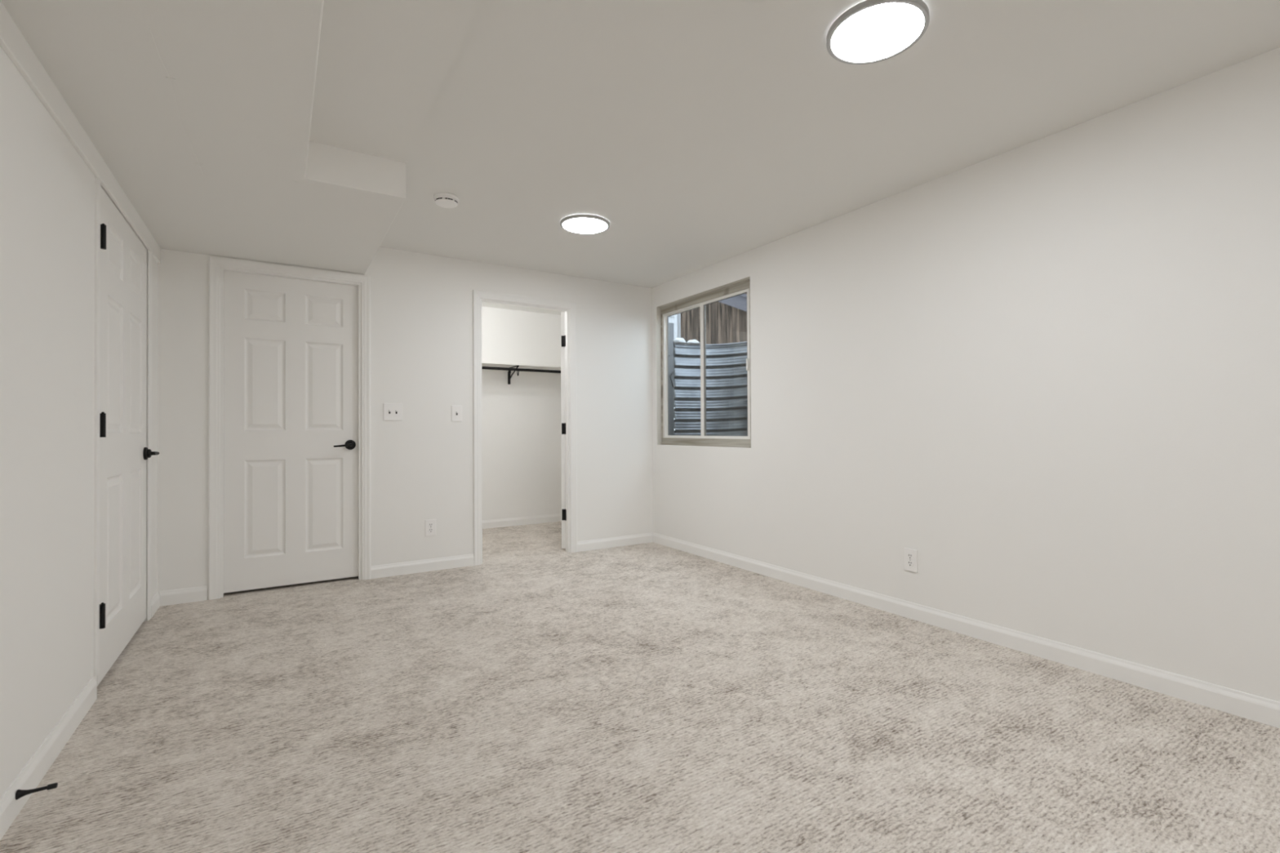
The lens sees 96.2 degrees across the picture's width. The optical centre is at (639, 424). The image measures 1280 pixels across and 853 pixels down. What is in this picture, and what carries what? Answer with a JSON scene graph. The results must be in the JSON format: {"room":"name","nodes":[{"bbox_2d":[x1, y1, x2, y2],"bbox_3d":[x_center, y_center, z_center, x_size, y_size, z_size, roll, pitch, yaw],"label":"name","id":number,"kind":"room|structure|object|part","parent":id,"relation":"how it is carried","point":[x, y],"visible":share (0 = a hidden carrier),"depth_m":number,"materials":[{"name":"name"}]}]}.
{"room":"empty basement bedroom","nodes":[
{"label":"empty basement bedroom","id":0,"kind":"room"},
{"bbox_2d":[0,45,157,798],"bbox_3d":[-0.699,-0.134,-0.157,0.110,2.373,8.675,0,-1,-32],"label":"wall","id":1,"kind":"structure","parent":0,"point":[47,189],"depth_m":1.77,"materials":[{"name":"white paint"}]},
{"bbox_2d":[15,782,57,799],"bbox_3d":[-1.673,1.013,1.595,0.080,0.025,0.025,0,-1,-32],"label":"door stop","id":2,"kind":"object","parent":1,"relation":"attached to","point":[20,793],"visible":1,"depth_m":1.59,"materials":[{"name":"black metal"}]},
{"bbox_3d":[-1.679,1.013,1.591,0.064,0.025,0.025,0,-1,-32],"label":"rod","id":3,"kind":"part","parent":2,"relation":"part of","materials":[{"name":"black metal"}]},
{"bbox_2d":[0,676,97,839],"bbox_3d":[-0.266,1.004,-0.730,0.012,0.092,7.066,0,-1,-32],"label":"baseboard","id":4,"kind":"structure","parent":1,"relation":"attached to","point":[37,767],"depth_m":1.77,"materials":[{"name":"white paint"}]},
{"bbox_2d":[0,0,160,264],"bbox_3d":[-0.653,-1.063,-0.112,0.014,0.099,8.485,0,-1,-32],"label":"trim","id":5,"kind":"structure","parent":1,"relation":"attached to","point":[13,42],"depth_m":1.91,"materials":[{"name":"white paint"}]},
{"bbox_2d":[93,176,159,685],"bbox_3d":[-2.488,0.040,2.750,0.174,2.089,1.146,0,-1,-32],"label":"door","id":6,"kind":"structure","parent":1,"relation":"in","point":[122,495],"depth_m":2.69,"materials":[{"name":"white paint"}]},
{"bbox_3d":[-2.174,0.001,2.304,0.010,1.984,0.058,0,-1,-32],"label":"casing","id":7,"kind":"part","parent":6,"relation":"part of","materials":[{"name":"white paint"}]},
{"bbox_3d":[-2.753,0.055,3.225,0.010,2.070,0.058,0,-1,-32],"label":"casing","id":8,"kind":"part","parent":6,"relation":"part of","materials":[{"name":"white paint"}]},
{"bbox_3d":[-2.650,0.156,3.115,0.060,0.022,0.119,0,-1,-32],"label":"lever handle","id":9,"kind":"part","parent":6,"relation":"part of","materials":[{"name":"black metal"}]},
{"bbox_2d":[151,591,159,617],"bbox_3d":[-2.833,1.049,3.354,0.012,0.092,0.257,0,-1,-32],"label":"baseboard","id":10,"kind":"structure","parent":1,"relation":"attached to","point":[155,601],"depth_m":3.34,"materials":[{"name":"white paint"}]},
{"bbox_2d":[309,0,481,163],"bbox_3d":[0.524,-1.312,-0.306,0.462,0.052,7.000,0,-1,-32],"label":"ceiling","id":11,"kind":"structure","parent":0,"point":[383,65],"depth_m":2.02,"materials":[{"name":"white paint"}]},
{"bbox_2d":[157,247,653,599],"bbox_3d":[-1.430,-0.094,4.453,3.597,2.373,0.090,0,-1,-32],"label":"wall","id":12,"kind":"structure","parent":0,"point":[422,463],"depth_m":4.30,"materials":[{"name":"white paint"}]},
{"bbox_2d":[160,585,207,606],"bbox_3d":[-2.795,1.050,3.522,0.230,0.092,0.012,0,-1,-32],"label":"baseboard","id":13,"kind":"structure","parent":12,"relation":"attached to","point":[186,595],"depth_m":3.52,"materials":[{"name":"white paint"}]},
{"bbox_2d":[208,255,370,599],"bbox_3d":[-2.328,0.017,3.871,0.924,2.152,0.118,0,-1,-32],"label":"door","id":14,"kind":"structure","parent":12,"relation":"in","point":[289,347],"depth_m":3.85,"materials":[{"name":"white paint"}]},
{"bbox_3d":[-2.067,0.142,3.999,0.119,0.025,0.060,0,-1,-32],"label":"lever handle","id":15,"kind":"part","parent":14,"relation":"part of","materials":[{"name":"black metal"}]},
{"bbox_2d":[383,403,402,420],"bbox_3d":[-1.789,-0.094,4.163,0.125,0.124,0.019,0,-1,-32],"label":"light switch","id":16,"kind":"object","parent":12,"relation":"attached to","point":[392,411],"visible":1,"depth_m":4.17,"materials":[{"name":"white plastic"}]},
{"bbox_2d":[370,554,474,578],"bbox_3d":[-1.602,1.050,4.272,0.737,0.092,0.012,0,-1,-32],"label":"baseboard","id":17,"kind":"structure","parent":12,"relation":"attached to","point":[455,562],"depth_m":4.25,"materials":[{"name":"white paint"}]},
{"bbox_2d":[425,519,435,536],"bbox_3d":[-1.566,0.770,4.299,0.076,0.122,0.010,0,-1,-32],"label":"outlet","id":18,"kind":"object","parent":12,"relation":"attached to","point":[430,525],"visible":1,"depth_m":4.29,"materials":[{"name":"white plastic"}]},
{"bbox_2d":[451,404,462,421],"bbox_3d":[-1.404,-0.088,4.405,0.079,0.124,0.019,0,-1,-32],"label":"light switch","id":19,"kind":"object","parent":12,"relation":"attached to","point":[456,411],"visible":1,"depth_m":4.41,"materials":[{"name":"white plastic"}]},
{"bbox_2d":[472,289,577,565],"bbox_3d":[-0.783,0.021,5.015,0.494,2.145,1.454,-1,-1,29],"label":"door frame","id":20,"kind":"structure","parent":12,"relation":"in","point":[568,317],"depth_m":4.91,"materials":[{"name":"white paint"}]},
{"bbox_3d":[-0.650,0.048,5.378,0.035,2.060,0.755,0,0,3],"label":"panel","id":21,"kind":"part","parent":20,"relation":"part of","materials":[{"name":"white paint"}]},
{"bbox_2d":[577,532,653,551],"bbox_3d":[-0.214,1.050,5.144,0.777,0.092,0.012,0,-1,-32],"label":"baseboard","id":22,"kind":"structure","parent":12,"relation":"attached to","point":[605,543],"depth_m":5.13,"materials":[{"name":"white paint"}]},
{"bbox_2d":[481,306,561,520],"bbox_3d":[-1.616,-0.079,6.243,2.007,2.373,0.120,0,-1,-32],"label":"wall","id":23,"kind":"structure","parent":0,"point":[522,454],"depth_m":6.36,"materials":[{"name":"white paint"}]},
{"bbox_2d":[507,365,519,384],"bbox_3d":[-1.353,-0.535,6.160,0.026,0.180,0.310,0,-1,-32],"label":"shelf bracket","id":24,"kind":"object","parent":23,"relation":"attached to","point":[509,377],"visible":0.92,"depth_m":6.26,"materials":[{"name":"black metal"}]},
{"bbox_3d":[-1.428,-0.533,6.279,0.026,0.179,0.029,0,-1,-32],"label":"wall plate","id":25,"kind":"part","parent":24,"relation":"part of","materials":[{"name":"black metal"}]},
{"bbox_2d":[481,366,560,373],"bbox_3d":[-1.435,-0.581,5.955,2.007,0.029,0.029,0,-1,-32],"label":"closet rod","id":26,"kind":"object","parent":24,"relation":"attached to","point":[482,367],"visible":0.32,"depth_m":6.05,"materials":[{"name":"black metal"}]},
{"bbox_2d":[481,361,560,374],"bbox_3d":[-1.506,-0.614,6.067,2.007,0.060,0.305,0,-1,-32],"label":"closet shelf","id":27,"kind":"object","parent":23,"relation":"attached to","point":[494,364],"visible":0.14,"depth_m":6.19,"materials":[{"name":"white paint"}]},
{"bbox_2d":[482,513,561,528],"bbox_3d":[-1.575,1.065,6.178,2.007,0.092,0.012,0,-1,-32],"label":"baseboard","id":28,"kind":"structure","parent":23,"relation":"attached to","point":[494,523],"depth_m":6.34,"materials":[{"name":"white paint"}]},
{"bbox_2d":[0,521,1279,852],"bbox_3d":[-0.092,1.120,1.199,5.020,0.120,10.450,0,-1,-32],"label":"floor","id":29,"kind":"structure","parent":0,"point":[537,696],"depth_m":2.00,"materials":[{"name":"carpet"}]},
{"bbox_2d":[379,0,1279,315],"bbox_3d":[-0.105,-1.373,1.219,5.020,0.120,10.450,0,-1,-32],"label":"ceiling","id":30,"kind":"structure","parent":0,"point":[704,133],"depth_m":2.38,"materials":[{"name":"white paint"}]},
{"bbox_2d":[0,0,405,274],"bbox_3d":[-0.193,-1.218,0.161,1.185,0.225,8.555,0,-1,-32],"label":"ceiling","id":31,"kind":"structure","parent":30,"relation":"attached to","point":[200,111],"depth_m":2.07,"materials":[{"name":"white paint"}]},
{"bbox_2d":[433,192,458,208],"bbox_3d":[-1.099,-1.269,3.262,0.137,0.046,0.137,0,-1,-32],"label":"smoke detector","id":32,"kind":"object","parent":30,"relation":"attached to","point":[445,200],"visible":1,"depth_m":3.22,"materials":[{"name":"white plastic"}]},
{"bbox_2d":[435,197,457,203],"bbox_3d":[-1.099,-1.262,3.262,0.123,0.006,0.122,0,-1,-32],"label":"vent","id":33,"kind":"object","parent":32,"relation":"attached to","point":[437,200],"depth_m":3.22,"materials":[{"name":"grey plastic"}]},
{"bbox_2d":[560,213,609,234],"bbox_3d":[-0.350,-1.280,3.668,0.314,0.024,0.314,0,-1,-32],"label":"recessed light","id":34,"kind":"object","parent":30,"relation":"in","point":[581,224],"visible":1,"depth_m":3.63,"materials":[{"name":"grey plastic"}]},
{"bbox_2d":[562,217,607,233],"bbox_3d":[-0.350,-1.274,3.668,0.282,0.012,0.282,0,-1,-32],"label":"diffuser","id":35,"kind":"object","parent":34,"relation":"attached to","point":[575,225],"depth_m":3.66,"materials":[{"name":"white plastic"}]},
{"bbox_2d":[826,0,929,64],"bbox_3d":[0.781,-1.300,1.899,0.314,0.024,0.314,0,-1,-32],"label":"recessed light","id":36,"kind":"object","parent":30,"relation":"in","point":[870,31],"visible":1,"depth_m":1.88,"materials":[{"name":"grey plastic"}]},
{"bbox_2d":[651,47,1279,702],"bbox_3d":[1.996,-0.127,2.487,0.113,2.373,10.285,0,-1,-32],"label":"wall","id":37,"kind":"structure","parent":0,"point":[1046,371],"depth_m":2.61,"materials":[{"name":"white paint"}]},
{"bbox_2d":[656,276,751,448],"bbox_3d":[0.533,-0.459,4.812,0.106,1.275,1.248,0,-1,-32],"label":"window","id":38,"kind":"structure","parent":37,"relation":"in","point":[740,286],"depth_m":4.86,"materials":[{"name":"grey paint"}]},
{"bbox_3d":[0.399,-0.456,5.097,0.018,1.123,0.551,0,-1,-32],"label":"fixed sash","id":39,"kind":"part","parent":38,"relation":"part of","materials":[{"name":"glass"}]},
{"bbox_3d":[0.676,-0.461,4.619,0.018,1.123,0.589,0,-1,-32],"label":"sliding sash","id":40,"kind":"part","parent":38,"relation":"part of","materials":[{"name":"glass"}]},
{"bbox_2d":[668,322,747,435],"bbox_3d":[0.931,-0.294,5.065,0.822,1.361,1.348,0,-1,-32],"label":"window well","id":41,"kind":"object","parent":37,"relation":"attached to","point":[726,380],"visible":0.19,"depth_m":5.54,"materials":[{"name":"metal"}]},
{"bbox_2d":[673,337,686,343],"bbox_3d":[0.373,-0.810,5.503,0.144,0.049,0.089,0,-1,-27],"label":"lump","id":42,"kind":"object","parent":41,"relation":"on","point":[677,340],"visible":0.99,"depth_m":5.47,"materials":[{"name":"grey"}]},
{"bbox_2d":[686,339,699,344],"bbox_3d":[0.512,-0.805,5.558,0.140,0.038,0.076,0,0,-15],"label":"lump","id":43,"kind":"object","parent":41,"relation":"on","point":[691,341],"visible":1,"depth_m":5.54,"materials":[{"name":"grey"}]},
{"bbox_2d":[903,547,917,572],"bbox_3d":[1.494,0.746,3.171,0.010,0.122,0.076,0,-1,-32],"label":"outlet","id":44,"kind":"object","parent":37,"relation":"attached to","point":[910,555],"visible":1,"depth_m":3.17,"materials":[{"name":"white plastic"}]},
{"bbox_2d":[906,560,913,566],"bbox_3d":[1.491,0.766,3.169,0.003,0.028,0.034,0,-1,-32],"label":"socket","id":45,"kind":"object","parent":44,"relation":"attached to","point":[909,563],"depth_m":3.17,"materials":[{"name":"grey plastic"}]},
{"bbox_2d":[906,553,913,559],"bbox_3d":[1.491,0.726,3.169,0.003,0.028,0.034,0,-1,-32],"label":"socket","id":46,"kind":"object","parent":44,"relation":"attached to","point":[909,556],"depth_m":3.17,"materials":[{"name":"grey plastic"}]},
{"bbox_2d":[652,532,1279,728],"bbox_3d":[2.374,1.010,1.767,0.012,0.092,8.485,0,-1,-32],"label":"baseboard","id":47,"kind":"structure","parent":37,"relation":"attached to","point":[1243,704],"depth_m":2.64,"materials":[{"name":"white paint"}]},
{"label":"outside","id":48,"kind":"structure","parent":0,"visible":0},
{"bbox_3d":[3.968,-0.674,6.977,8.000,0.080,16.000,0,-1,-32],"label":"ground","id":49,"kind":"structure","parent":48,"visible":0},
{"bbox_2d":[668,315,674,337],"bbox_3d":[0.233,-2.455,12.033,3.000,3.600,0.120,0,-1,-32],"label":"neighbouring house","id":50,"kind":"structure","parent":49,"relation":"on","point":[671,319],"depth_m":12.26,"materials":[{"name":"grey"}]},
{"bbox_2d":[674,293,746,344],"bbox_3d":[1.358,-1.850,7.066,0.100,2.300,3.085,0,-1,-32],"label":"wooden fence","id":51,"kind":"object","parent":49,"relation":"on","point":[725,323],"visible":0.02,"depth_m":7.62,"materials":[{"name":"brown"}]},
{"bbox_3d":[0.553,-1.836,8.339,0.090,2.300,0.073,0,-1,-32],"label":"white post","id":52,"kind":"part","parent":51,"relation":"part of","materials":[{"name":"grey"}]},
{"bbox_2d":[718,293,746,311],"bbox_3d":[1.447,-1.256,6.728,0.110,1.105,1.630,0,-1,-32],"label":"shed roof","id":53,"kind":"structure","parent":49,"relation":"on","point":[740,302],"depth_m":7.06,"materials":[{"name":"grey"}]}
]}

